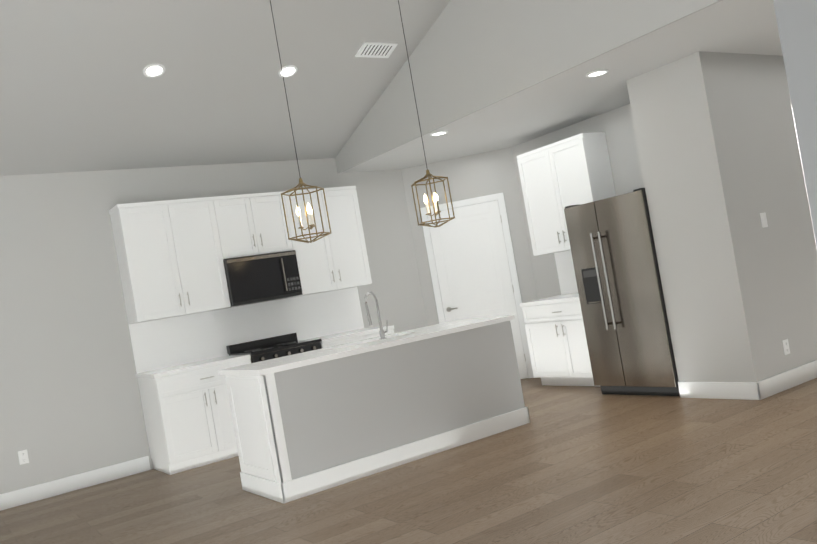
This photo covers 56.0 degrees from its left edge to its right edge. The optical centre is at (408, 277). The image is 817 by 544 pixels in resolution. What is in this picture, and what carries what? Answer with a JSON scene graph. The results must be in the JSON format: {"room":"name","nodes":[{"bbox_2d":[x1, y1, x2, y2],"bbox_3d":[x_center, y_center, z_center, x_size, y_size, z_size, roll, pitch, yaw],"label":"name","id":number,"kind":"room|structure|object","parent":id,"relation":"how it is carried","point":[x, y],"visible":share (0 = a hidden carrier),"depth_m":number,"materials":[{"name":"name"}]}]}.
{"room":"kitchen","nodes":[
{"label":"kitchen","id":0,"kind":"room"},
{"bbox_2d":[0,0,782,175],"bbox_3d":[1.326,-2.447,5.222,12.590,1.690,8.840,-9,-1,-34],"label":"ceiling","id":1,"kind":"structure","parent":0,"point":[80,91],"depth_m":6.56,"materials":[{"name":"grey paint"}]},
{"bbox_2d":[143,63,164,77],"bbox_3d":[-2.065,-1.679,6.239,0.176,0.062,0.169,-9,-1,-34],"label":"recessed light","id":2,"kind":"object","parent":1,"relation":"in","point":[153,70],"visible":1,"depth_m":6.23,"materials":[{"name":"white"}]},
{"bbox_2d":[278,65,296,77],"bbox_3d":[-1.082,-1.847,6.889,0.176,0.062,0.169,-9,-1,-34],"label":"recessed light","id":3,"kind":"object","parent":1,"relation":"in","point":[289,70],"visible":0.98,"depth_m":6.88,"materials":[{"name":"white"}]},
{"bbox_2d":[270,0,330,242],"bbox_3d":[-0.881,-1.262,5.611,0.309,2.044,0.314,-9,-1,-34],"label":"pendant light","id":4,"kind":"object","parent":1,"relation":"hanging from","point":[301,183],"visible":1,"depth_m":5.60,"materials":[{"name":"gold metal"}]},
{"bbox_2d":[355,42,397,57],"bbox_3d":[-0.293,-2.087,7.056,0.360,0.075,0.193,-9,-1,-34],"label":"ceiling vent","id":5,"kind":"object","parent":1,"relation":"in","point":[375,50],"visible":1,"depth_m":7.05,"materials":[{"name":"white metal"}]},
{"bbox_2d":[398,0,454,227],"bbox_3d":[0.062,-1.414,6.269,0.321,2.040,0.295,-9,-1,-34],"label":"pendant light","id":6,"kind":"object","parent":1,"relation":"hanging from","point":[434,197],"visible":1,"depth_m":6.25,"materials":[{"name":"gold metal"}]},
{"bbox_2d":[430,131,447,135],"bbox_3d":[0.296,-1.385,7.399,0.176,0.010,0.176,-9,-1,-34],"label":"recessed light","id":7,"kind":"object","parent":1,"relation":"in","point":[438,133],"visible":1,"depth_m":7.39,"materials":[{"name":"white"}]},
{"bbox_2d":[586,69,607,76],"bbox_3d":[1.483,-1.603,6.042,0.176,0.010,0.176,-9,-1,-34],"label":"recessed light","id":8,"kind":"object","parent":1,"relation":"in","point":[597,73],"visible":0.98,"depth_m":6.03,"materials":[{"name":"white"}]},
{"bbox_2d":[0,378,816,543],"bbox_3d":[1.913,1.110,5.170,12.800,0.100,9.100,-9,-1,-34],"label":"floor","id":9,"kind":"structure","parent":0,"point":[580,465],"depth_m":4.85,"materials":[{"name":"brown wood"}]},
{"bbox_2d":[138,359,250,474],"bbox_3d":[-1.970,1.299,7.315,0.902,0.880,0.627,-9,-1,-34],"label":"base cabinet","id":10,"kind":"object","parent":9,"relation":"on","point":[188,420],"depth_m":7.00,"materials":[{"name":"white wood"}]},
{"bbox_2d":[136,355,250,378],"bbox_3d":[-2.050,0.846,7.312,0.914,0.040,0.638,-9,-1,-34],"label":"countertop","id":11,"kind":"structure","parent":10,"relation":"on","point":[223,358],"depth_m":7.17,"materials":[{"name":"white stone"}]},
{"bbox_2d":[226,333,321,362],"bbox_3d":[-1.274,1.113,7.747,0.757,1.020,0.681,-9,-1,-34],"label":"range","id":12,"kind":"object","parent":9,"relation":"on","point":[264,349],"visible":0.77,"depth_m":7.69,"materials":[{"name":"black metal"}]},
{"bbox_2d":[321,327,393,347],"bbox_3d":[-0.613,1.076,8.245,0.877,0.880,0.627,-9,-1,-34],"label":"base cabinet","id":13,"kind":"object","parent":9,"relation":"on","point":[371,334],"depth_m":7.95,"materials":[{"name":"white stone"}]},
{"bbox_2d":[300,325,393,342],"bbox_3d":[-0.687,0.622,8.245,0.877,0.040,0.638,-9,-1,-34],"label":"countertop","id":14,"kind":"structure","parent":13,"relation":"on","point":[359,330],"depth_m":8.12,"materials":[{"name":"white stone"}]},
{"bbox_2d":[225,320,529,503],"bbox_3d":[-0.193,0.983,6.160,2.292,0.880,0.765,-9,-1,-34],"label":"kitchen island","id":15,"kind":"object","parent":9,"relation":"on","point":[308,423],"depth_m":5.69,"materials":[{"name":"white"}]},
{"bbox_2d":[222,316,513,375],"bbox_3d":[-0.257,0.527,6.140,2.325,0.040,0.745,-9,-1,-34],"label":"island countertop","id":16,"kind":"structure","parent":15,"relation":"on","point":[319,356],"depth_m":5.82,"materials":[{"name":"white stone"}]},
{"bbox_2d":[364,292,389,339],"bbox_3d":[-0.263,0.308,6.227,0.101,0.396,0.213,-9,-1,-34],"label":"faucet","id":17,"kind":"object","parent":16,"relation":"on","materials":[{"name":"silver metal"}]},
{"bbox_2d":[520,250,593,385],"bbox_3d":[1.789,0.402,8.035,0.660,1.397,1.087,-9,-1,-34],"label":"base cabinet","id":18,"kind":"object","parent":9,"relation":"on","point":[557,340],"visible":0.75,"depth_m":8.00,"materials":[{"name":"white painted wood"},{"name":"brushed nickel"},{"name":"stone countertop"}]},
{"bbox_2d":[564,188,679,395],"bbox_3d":[2.192,0.122,7.060,0.962,1.793,0.910,-9,-1,-34],"label":"refrigerator","id":19,"kind":"object","parent":9,"relation":"on","point":[621,297],"visible":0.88,"depth_m":6.78,"materials":[{"name":"grey metal"}]},
{"bbox_2d":[0,0,816,493],"bbox_3d":[1.586,-1.051,5.221,12.540,4.270,8.740,-9,-1,-34],"label":"wall","id":20,"kind":"structure","parent":0,"point":[704,150],"depth_m":6.74,"materials":[{"name":"grey paint"}]},
{"bbox_2d":[18,449,28,464],"bbox_3d":[-3.370,1.573,6.725,0.074,0.118,0.009,-9,-1,-34],"label":"outlet","id":21,"kind":"object","parent":20,"relation":"attached to","point":[23,456],"visible":1,"depth_m":6.72,"materials":[{"name":"white plastic"}]},
{"bbox_2d":[0,456,150,510],"bbox_3d":[-3.933,2.002,6.294,3.600,0.135,0.016,-9,-1,-34],"label":"baseboard","id":22,"kind":"structure","parent":20,"relation":"attached to","point":[34,493],"depth_m":6.91,"materials":[{"name":"white wood"}]},
{"bbox_2d":[109,196,230,323],"bbox_3d":[-2.277,-0.179,7.463,0.962,1.100,0.347,-9,-1,-34],"label":"upper cabinet","id":23,"kind":"object","parent":20,"relation":"attached to","point":[172,255],"depth_m":7.28,"materials":[{"name":"white wood"}]},
{"bbox_2d":[221,191,296,257],"bbox_3d":[-1.658,-0.521,7.918,0.769,0.625,0.347,-9,-1,-34],"label":"upper cabinet","id":24,"kind":"object","parent":20,"relation":"attached to","point":[255,224],"depth_m":7.79,"materials":[{"name":"white wood"}]},
{"bbox_2d":[223,250,302,306],"bbox_3d":[-1.538,0.016,7.871,0.757,0.466,0.446,-9,-1,-34],"label":"microwave","id":25,"kind":"object","parent":24,"relation":"attached to","point":[260,278],"visible":1,"depth_m":7.70,"materials":[{"name":"black"}]},
{"bbox_2d":[285,186,371,297],"bbox_3d":[-0.969,-0.393,8.360,0.937,1.100,0.347,-9,-1,-34],"label":"upper cabinet","id":26,"kind":"object","parent":20,"relation":"attached to","point":[338,260],"depth_m":8.25,"materials":[{"name":"white wood"}]},
{"bbox_2d":[420,192,534,378],"bbox_3d":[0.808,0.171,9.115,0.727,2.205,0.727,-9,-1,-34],"label":"pantry door","id":27,"kind":"structure","parent":20,"relation":"in","point":[472,265],"depth_m":9.11,"materials":[{"name":"white wood"}]},
{"bbox_2d":[517,132,615,255],"bbox_3d":[1.678,-0.858,8.147,0.380,1.120,0.987,-9,-1,-34],"label":"upper cabinet","id":28,"kind":"object","parent":20,"relation":"attached to","point":[557,178],"visible":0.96,"depth_m":8.02,"materials":[{"name":"white wood"}]},
{"bbox_2d":[678,381,755,399],"bbox_3d":[2.467,0.907,6.174,0.016,0.135,0.690,-9,-1,-34],"label":"baseboard","id":29,"kind":"structure","parent":20,"relation":"attached to","point":[712,390],"depth_m":6.14,"materials":[{"name":"white wood"}]},
{"bbox_2d":[760,212,767,227],"bbox_3d":[2.846,-0.460,6.148,0.074,0.118,0.010,-9,-1,-34],"label":"hall light switch","id":30,"kind":"object","parent":20,"relation":"attached to","point":[763,219],"visible":1,"depth_m":6.14,"materials":[{"name":"white plastic"}]},
{"bbox_2d":[752,360,816,399],"bbox_3d":[3.160,0.788,6.201,1.212,0.135,0.019,-9,-1,-34],"label":"baseboard","id":31,"kind":"structure","parent":20,"relation":"attached to","point":[775,384],"depth_m":6.07,"materials":[{"name":"white wood"}]},
{"bbox_2d":[782,339,789,354],"bbox_3d":[3.019,0.556,6.138,0.074,0.118,0.009,-9,-1,-34],"label":"outlet","id":32,"kind":"object","parent":20,"relation":"attached to","point":[786,347],"visible":1,"depth_m":6.13,"materials":[{"name":"white plastic"}]},
{"bbox_2d":[791,105,816,248],"bbox_3d":[4.405,-0.732,8.457,4.150,2.760,0.120,-9,-1,-34],"label":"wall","id":33,"kind":"structure","parent":0,"point":[804,178],"depth_m":8.34,"materials":[{"name":"white paint"}]}
]}

